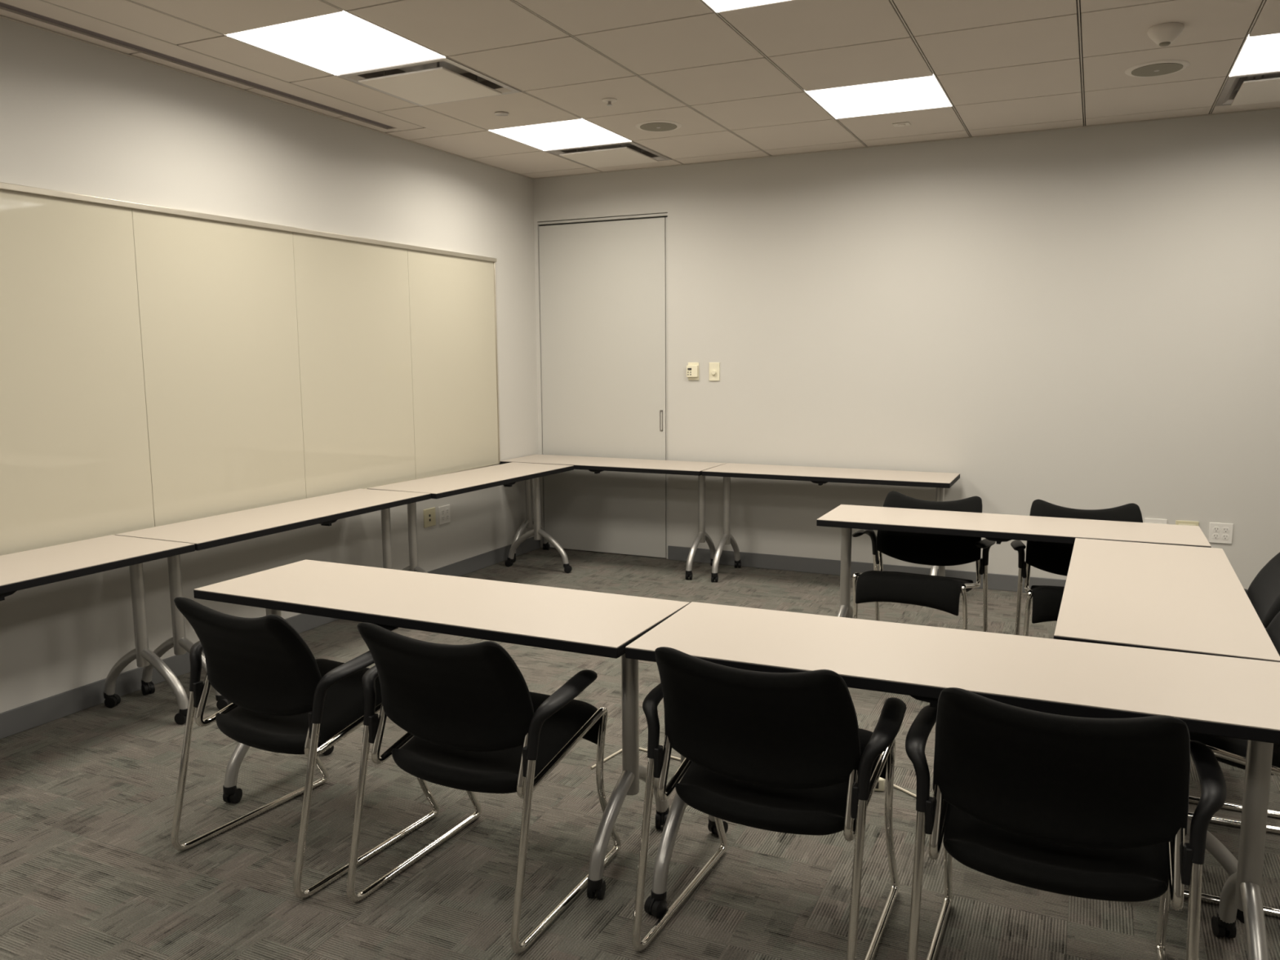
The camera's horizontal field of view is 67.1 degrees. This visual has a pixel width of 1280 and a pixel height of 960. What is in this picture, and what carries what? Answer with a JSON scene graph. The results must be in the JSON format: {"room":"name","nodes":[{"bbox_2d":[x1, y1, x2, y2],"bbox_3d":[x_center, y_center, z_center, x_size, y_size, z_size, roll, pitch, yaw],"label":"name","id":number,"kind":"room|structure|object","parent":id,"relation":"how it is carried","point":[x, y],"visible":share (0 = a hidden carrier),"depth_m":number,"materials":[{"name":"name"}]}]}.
{"room":"meeting room","nodes":[
{"label":"meeting room","id":0,"kind":"room"},
{"bbox_2d":[0,17,537,713],"bbox_3d":[-2.548,-0.442,3.483,0.120,2.905,8.450,3,8,25],"label":"wall","id":1,"kind":"structure","parent":0,"point":[76,117],"depth_m":4.58,"materials":[{"name":"grey paint"}]},
{"bbox_2d":[0,182,500,555],"bbox_3d":[-1.757,-0.583,4.985,0.028,1.409,3.669,3,8,25],"label":"whiteboard","id":2,"kind":"object","parent":1,"relation":"attached to","point":[160,366],"visible":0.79,"depth_m":4.49,"materials":[{"name":"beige glass"}]},
{"bbox_2d":[0,14,534,179],"bbox_3d":[-2.503,-1.675,3.269,0.018,0.004,8.200,3,8,25],"label":"trim","id":3,"kind":"structure","parent":1,"relation":"attached to","point":[1,16],"depth_m":4.49,"materials":[{"name":"beige metal"}]},
{"bbox_2d":[0,537,540,739],"bbox_3d":[-2.494,0.956,3.610,0.010,0.100,8.188,3,8,25],"label":"baseboard","id":4,"kind":"structure","parent":1,"relation":"attached to","point":[17,720],"depth_m":4.16,"materials":[{"name":"grey rubber"}]},
{"bbox_2d":[423,506,435,528],"bbox_3d":[-1.319,0.235,6.051,0.008,0.114,0.114,3,8,25],"label":"data plate","id":5,"kind":"object","parent":1,"relation":"attached to","point":[429,515],"visible":1,"depth_m":6.04,"materials":[{"name":"beige plastic"}]},
{"bbox_2d":[438,504,450,524],"bbox_3d":[-1.253,0.222,6.190,0.009,0.114,0.114,3,8,25],"label":"outlet plate","id":6,"kind":"object","parent":1,"relation":"attached to","point":[444,512],"visible":1,"depth_m":6.18,"materials":[{"name":"white plastic"}]},
{"bbox_2d":[0,547,1279,959],"bbox_3d":[0.785,1.218,2.157,7.400,0.080,8.500,3,8,25],"label":"floor","id":7,"kind":"structure","parent":0,"point":[91,868],"depth_m":2.80,"materials":[{"name":"carpet"}]},
{"bbox_2d":[0,534,195,724],"bbox_3d":[-2.301,0.685,3.300,0.529,0.715,1.500,3,8,25],"label":"folding table","id":8,"kind":"object","parent":7,"relation":"on","point":[24,570],"visible":0.97,"depth_m":3.72,"materials":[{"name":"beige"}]},
{"bbox_2d":[115,488,431,710],"bbox_3d":[-1.649,0.505,4.648,0.509,0.715,1.500,3,8,25],"label":"folding table","id":9,"kind":"object","parent":7,"relation":"on","point":[215,531],"visible":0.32,"depth_m":4.32,"materials":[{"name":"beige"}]},
{"bbox_2d":[170,596,439,898],"bbox_3d":[-1.003,0.698,2.895,0.620,0.778,0.578,4,9,29],"label":"chair","id":10,"kind":"object","parent":7,"relation":"on","point":[284,699],"visible":0.86,"depth_m":2.71,"materials":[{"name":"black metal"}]},
{"bbox_2d":[193,559,689,899],"bbox_3d":[-0.636,0.711,3.026,1.512,0.715,0.490,3,8,25],"label":"folding table","id":11,"kind":"object","parent":7,"relation":"on","point":[598,624],"visible":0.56,"depth_m":2.85,"materials":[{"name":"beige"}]},
{"bbox_2d":[367,462,573,573],"bbox_3d":[-0.982,0.329,5.957,0.528,0.715,1.430,3,8,27],"label":"folding table","id":12,"kind":"object","parent":7,"relation":"on","point":[507,474],"visible":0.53,"depth_m":5.85,"materials":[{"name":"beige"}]},
{"bbox_2d":[346,622,621,954],"bbox_3d":[-0.414,0.727,2.645,0.620,0.778,0.578,3,8,26],"label":"chair","id":13,"kind":"object","parent":7,"relation":"on","point":[473,722],"visible":1,"depth_m":2.46,"materials":[{"name":"black plastic"}]},
{"bbox_2d":[499,454,726,579],"bbox_3d":[-0.197,0.231,6.669,1.505,0.715,0.527,3,8,25],"label":"folding table","id":14,"kind":"object","parent":7,"relation":"on","point":[596,464],"visible":0.77,"depth_m":6.47,"materials":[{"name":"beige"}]},
{"bbox_2d":[591,747,680,768],"bbox_3d":[0.280,1.006,3.437,0.889,0.014,0.204,1,8,8],"label":"power cable","id":15,"kind":"object","parent":7,"relation":"on","point":[640,748],"visible":0.26,"depth_m":3.49,"materials":[{"name":"beige plastic"}]},
{"bbox_2d":[631,646,906,959],"bbox_3d":[0.344,0.752,2.425,0.620,0.778,0.578,3,8,26],"label":"chair","id":16,"kind":"object","parent":7,"relation":"on","point":[787,753],"visible":1,"depth_m":2.24,"materials":[{"name":"black plastic"}]},
{"bbox_2d":[702,462,959,582],"bbox_3d":[1.179,0.305,6.045,1.505,0.715,0.509,3,8,25],"label":"folding table","id":17,"kind":"object","parent":7,"relation":"on","point":[820,475],"visible":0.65,"depth_m":5.95,"materials":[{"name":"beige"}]},
{"bbox_2d":[874,777,884,791],"bbox_3d":[0.772,1.011,3.255,0.100,0.045,0.082,1,8,11],"label":"box","id":18,"kind":"object","parent":7,"relation":"on","point":[880,786],"visible":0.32,"depth_m":3.21,"materials":[{"name":"beige plastic"}]},
{"bbox_2d":[893,784,915,797],"bbox_3d":[0.991,1.048,3.076,0.048,0.016,0.478,-8,10,-44],"label":"power cable","id":19,"kind":"object","parent":7,"relation":"on","point":[894,785],"visible":0.29,"depth_m":3.20,"materials":[{"name":"beige plastic"}]},
{"bbox_2d":[852,490,995,631],"bbox_3d":[1.290,0.480,4.453,0.620,0.778,0.578,4,9,29],"label":"chair","id":20,"kind":"object","parent":7,"relation":"on","point":[935,592],"visible":0.81,"depth_m":4.47,"materials":[{"name":"black fabric"}]},
{"bbox_2d":[625,601,1279,959],"bbox_3d":[0.751,0.783,2.416,1.505,0.715,0.529,3,8,23],"label":"folding table","id":21,"kind":"object","parent":7,"relation":"on","point":[1231,697],"visible":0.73,"depth_m":2.27,"materials":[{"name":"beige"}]},
{"bbox_2d":[816,504,1211,617],"bbox_3d":[1.579,0.540,4.237,1.525,0.715,0.528,3,8,25],"label":"folding table","id":22,"kind":"object","parent":7,"relation":"on","point":[1000,528],"visible":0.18,"depth_m":4.15,"materials":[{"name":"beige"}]},
{"bbox_2d":[905,687,1226,959],"bbox_3d":[0.920,0.785,2.149,0.620,0.778,0.578,3,8,25],"label":"chair","id":23,"kind":"object","parent":7,"relation":"on","point":[1093,808],"visible":1,"depth_m":1.95,"materials":[{"name":"black plastic"}]},
{"bbox_2d":[1010,499,1142,636],"bbox_3d":[1.927,0.514,4.169,0.620,0.778,0.578,2,8,19],"label":"chair","id":24,"kind":"object","parent":7,"relation":"on","point":[1051,557],"visible":0.38,"depth_m":4.31,"materials":[{"name":"black fabric"}]},
{"bbox_2d":[1053,537,1279,924],"bbox_3d":[1.637,0.686,3.118,0.529,0.715,1.475,3,8,26],"label":"folding table","id":25,"kind":"object","parent":7,"relation":"on","point":[1180,598],"visible":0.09,"depth_m":2.82,"materials":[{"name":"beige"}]},
{"bbox_2d":[1183,611,1279,917],"bbox_3d":[1.611,0.704,2.734,0.578,0.778,0.620,3,8,25],"label":"chair","id":26,"kind":"object","parent":7,"relation":"on","point":[1227,750],"visible":0.06,"depth_m":2.56,"materials":[{"name":"black fabric"}]},
{"bbox_2d":[1188,552,1279,817],"bbox_3d":[1.916,0.630,3.284,0.578,0.778,0.620,3,8,25],"label":"chair","id":27,"kind":"object","parent":7,"relation":"on","point":[1263,593],"visible":0.22,"depth_m":3.16,"materials":[{"name":"black fabric"}]},
{"bbox_2d":[0,0,1279,177],"bbox_3d":[0.744,-1.506,1.753,7.193,0.018,8.195,3,8,25],"label":"ceiling","id":28,"kind":"structure","parent":0,"point":[1005,66],"depth_m":4.15,"materials":[{"name":"tile"}]},
{"bbox_2d":[0,1,395,129],"bbox_3d":[-2.766,-1.580,2.472,0.068,0.018,6.505,3,8,25],"label":"ceiling vent","id":29,"kind":"object","parent":28,"relation":"in","point":[5,6],"visible":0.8,"depth_m":4.14,"materials":[{"name":"grey metal"}]},
{"bbox_2d":[226,10,444,75],"bbox_3d":[-1.229,-1.827,3.939,0.602,0.122,0.602,3,8,25],"label":"ceiling light","id":30,"kind":"object","parent":28,"relation":"attached to","point":[340,42],"visible":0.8,"depth_m":4.01,"materials":[{"name":"white plastic"}]},
{"bbox_2d":[336,57,521,106],"bbox_3d":[-0.970,-1.878,4.489,0.602,0.107,0.602,3,8,25],"label":"ceiling vent","id":31,"kind":"object","parent":28,"relation":"in","point":[443,79],"visible":0.88,"depth_m":4.47,"materials":[{"name":"grey metal"}]},
{"bbox_2d":[494,111,508,115],"bbox_3d":[-0.725,-1.916,5.047,0.074,0.008,0.074,3,8,25],"label":"sprinkler cover","id":32,"kind":"object","parent":28,"relation":"attached to","point":[500,113],"visible":1,"depth_m":5.03,"materials":[{"name":"grey metal"}]},
{"bbox_2d":[488,118,631,151],"bbox_3d":[-0.453,-2.047,5.580,0.602,0.122,0.602,3,8,25],"label":"ceiling light","id":33,"kind":"object","parent":28,"relation":"attached to","point":[581,132],"visible":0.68,"depth_m":5.71,"materials":[{"name":"white plastic"}]},
{"bbox_2d":[544,141,671,168],"bbox_3d":[-0.194,-2.098,6.130,0.602,0.107,0.602,3,8,25],"label":"ceiling vent","id":34,"kind":"object","parent":28,"relation":"in","point":[628,153],"visible":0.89,"depth_m":6.12,"materials":[{"name":"grey metal"}]},
{"bbox_2d":[601,97,617,106],"bbox_3d":[-0.151,-1.877,4.798,0.076,0.026,0.076,3,8,25],"label":"sprinkler","id":35,"kind":"object","parent":28,"relation":"attached to","point":[609,100],"visible":1,"depth_m":4.79,"materials":[{"name":"beige metal"}]},
{"bbox_2d":[40,0,1265,172],"bbox_3d":[0.637,-1.514,1.805,6.379,0.019,8.200,3,8,25],"label":"trim","id":36,"kind":"structure","parent":28,"relation":"attached to","point":[891,1],"depth_m":4.14,"materials":[{"name":"beige metal"}]},
{"bbox_2d":[635,120,681,131],"bbox_3d":[0.103,-1.959,5.351,0.260,0.012,0.260,3,8,25],"label":"ceiling speaker","id":37,"kind":"object","parent":28,"relation":"attached to","point":[655,125],"visible":1,"depth_m":5.32,"materials":[{"name":"beige metal"}]},
{"bbox_2d":[640,122,676,131],"bbox_3d":[0.103,-1.959,5.351,0.206,0.008,0.206,3,8,25],"label":"grille","id":38,"kind":"object","parent":37,"relation":"attached to","point":[649,126],"depth_m":5.34,"materials":[{"name":"grey metal"}]},
{"bbox_2d":[702,0,788,12],"bbox_3d":[0.427,-1.735,3.168,0.602,0.122,0.602,3,8,25],"label":"ceiling light","id":39,"kind":"object","parent":28,"relation":"attached to","point":[717,6],"visible":1,"depth_m":3.52,"materials":[{"name":"white plastic"}]},
{"bbox_2d":[805,74,951,119],"bbox_3d":[1.203,-1.955,4.809,0.602,0.122,0.602,3,8,25],"label":"ceiling light","id":40,"kind":"object","parent":28,"relation":"attached to","point":[923,92],"visible":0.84,"depth_m":4.93,"materials":[{"name":"white plastic"}]},
{"bbox_2d":[892,121,911,126],"bbox_3d":[1.449,-1.966,5.340,0.090,0.010,0.070,3,8,25],"label":"ceiling sensor","id":41,"kind":"object","parent":28,"relation":"attached to","point":[900,124],"visible":1,"depth_m":5.33,"materials":[{"name":"beige plastic"}]},
{"bbox_2d":[1076,0,1085,123],"bbox_3d":[0.748,-1.520,1.752,7.200,0.006,8.200,3,8,25],"label":"trim","id":42,"kind":"structure","parent":28,"relation":"attached to","point":[1077,0],"depth_m":4.20,"materials":[{"name":"grey metal"}]},
{"bbox_2d":[1124,59,1190,77],"bbox_3d":[2.314,-1.837,4.317,0.260,0.012,0.260,3,8,25],"label":"ceiling speaker","id":43,"kind":"object","parent":28,"relation":"attached to","point":[1158,68],"visible":1,"depth_m":4.29,"materials":[{"name":"beige"}]},
{"bbox_2d":[1131,62,1182,76],"bbox_3d":[2.314,-1.837,4.317,0.206,0.008,0.206,3,8,25],"label":"grille","id":44,"kind":"object","parent":43,"relation":"attached to","point":[1145,69],"depth_m":4.30,"materials":[{"name":"grey"}]},
{"bbox_2d":[1146,22,1184,46],"bbox_3d":[2.057,-1.737,3.778,0.128,0.066,0.128,3,8,25],"label":"smoke detector","id":45,"kind":"object","parent":28,"relation":"attached to","point":[1162,34],"visible":1,"depth_m":3.74,"materials":[{"name":"beige plastic"}]},
{"bbox_2d":[1214,70,1279,106],"bbox_3d":[3.118,-1.915,4.588,0.602,0.107,0.602,3,8,25],"label":"ceiling vent","id":46,"kind":"object","parent":28,"relation":"in","point":[1259,87],"visible":0.88,"depth_m":4.68,"materials":[{"name":"grey metal"}]},
{"bbox_2d":[1229,33,1279,75],"bbox_3d":[2.859,-1.864,4.038,0.602,0.122,0.602,3,8,25],"label":"ceiling light","id":47,"kind":"object","parent":28,"relation":"attached to","point":[1259,54],"visible":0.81,"depth_m":4.34,"materials":[{"name":"white plastic"}]},
{"bbox_2d":[533,108,1279,589],"bbox_3d":[2.473,-0.761,5.690,7.320,2.905,0.150,3,8,25],"label":"wall","id":48,"kind":"structure","parent":0,"point":[1088,317],"depth_m":5.79,"materials":[{"name":"grey paint"}]},
{"bbox_2d":[538,217,666,558],"bbox_3d":[-0.269,-0.643,6.945,0.998,2.365,0.046,3,8,25],"label":"door","id":49,"kind":"structure","parent":48,"relation":"in","point":[602,285],"depth_m":6.91,"materials":[{"name":"grey paint"}]},
{"bbox_2d":[537,213,667,225],"bbox_3d":[-0.265,-1.834,6.792,1.027,0.015,0.058,3,8,25],"label":"trim","id":50,"kind":"structure","parent":48,"relation":"attached to","point":[663,215],"depth_m":6.76,"materials":[{"name":"grey paint"}]},
{"bbox_2d":[665,217,668,559],"bbox_3d":[0.201,-0.616,6.742,0.020,2.371,0.046,3,8,25],"label":"trim","id":51,"kind":"structure","parent":48,"relation":"attached to","point":[666,218],"depth_m":6.72,"materials":[{"name":"grey paint"}]},
{"bbox_2d":[686,362,698,380],"bbox_3d":[0.360,-0.743,6.592,0.084,0.120,0.028,3,8,25],"label":"thermostat","id":52,"kind":"object","parent":48,"relation":"attached to","point":[692,369],"visible":1,"depth_m":6.58,"materials":[{"name":"beige plastic"}]},
{"bbox_2d":[709,362,719,381],"bbox_3d":[0.501,-0.734,6.529,0.076,0.124,0.024,3,8,25],"label":"dimmer switch","id":53,"kind":"object","parent":48,"relation":"attached to","point":[714,367],"visible":1,"depth_m":6.53,"materials":[{"name":"beige plastic"}]},
{"bbox_2d":[667,545,1066,592],"bbox_3d":[2.980,0.669,5.553,6.142,0.100,0.010,3,8,25],"label":"baseboard","id":54,"kind":"structure","parent":48,"relation":"attached to","point":[995,581],"depth_m":6.38,"materials":[{"name":"grey rubber"}]},
{"bbox_2d":[533,106,1279,179],"bbox_3d":[2.492,-1.987,5.423,7.182,0.004,0.018,3,8,25],"label":"trim","id":55,"kind":"structure","parent":48,"relation":"attached to","point":[1279,107],"depth_m":5.75,"materials":[{"name":"beige metal"}]},
{"bbox_2d":[1144,518,1167,524],"bbox_3d":[2.947,0.279,5.516,0.114,0.114,0.009,3,8,25],"label":"outlet plate","id":56,"kind":"object","parent":48,"relation":"attached to","point":[1146,520],"visible":0.09,"depth_m":5.51,"materials":[{"name":"white plastic"}]},
{"bbox_2d":[1175,520,1199,525],"bbox_3d":[3.090,0.288,5.451,0.114,0.114,0.008,3,8,25],"label":"outlet plate","id":57,"kind":"object","parent":48,"relation":"attached to","point":[1177,522],"visible":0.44,"depth_m":5.44,"materials":[{"name":"beige plastic"}]},
{"bbox_2d":[1208,522,1233,543],"bbox_3d":[3.240,0.297,5.380,0.114,0.114,0.009,3,8,25],"label":"outlet plate","id":58,"kind":"object","parent":48,"relation":"attached to","point":[1222,533],"visible":0.98,"depth_m":5.38,"materials":[{"name":"white plastic"}]},
{"bbox_2d":[1212,533,1219,539],"bbox_3d":[3.218,0.315,5.390,0.034,0.034,0.002,3,8,25],"label":"socket","id":59,"kind":"object","parent":58,"relation":"attached to","point":[1215,535],"depth_m":5.39,"materials":[{"name":"grey plastic"}]},
{"bbox_2d":[1213,526,1219,532],"bbox_3d":[3.218,0.277,5.385,0.034,0.034,0.002,3,8,25],"label":"socket","id":60,"kind":"object","parent":58,"relation":"attached to","point":[1215,529],"depth_m":5.38,"materials":[{"name":"grey plastic"}]},
{"bbox_2d":[1222,533,1228,539],"bbox_3d":[3.260,0.318,5.371,0.034,0.034,0.002,3,8,25],"label":"socket","id":61,"kind":"object","parent":58,"relation":"attached to","point":[1224,536],"depth_m":5.37,"materials":[{"name":"grey plastic"}]},
{"bbox_2d":[1222,527,1229,533],"bbox_3d":[3.259,0.279,5.365,0.034,0.034,0.002,3,8,25],"label":"socket","id":62,"kind":"object","parent":58,"relation":"attached to","point":[1224,530],"depth_m":5.36,"materials":[{"name":"grey plastic"}]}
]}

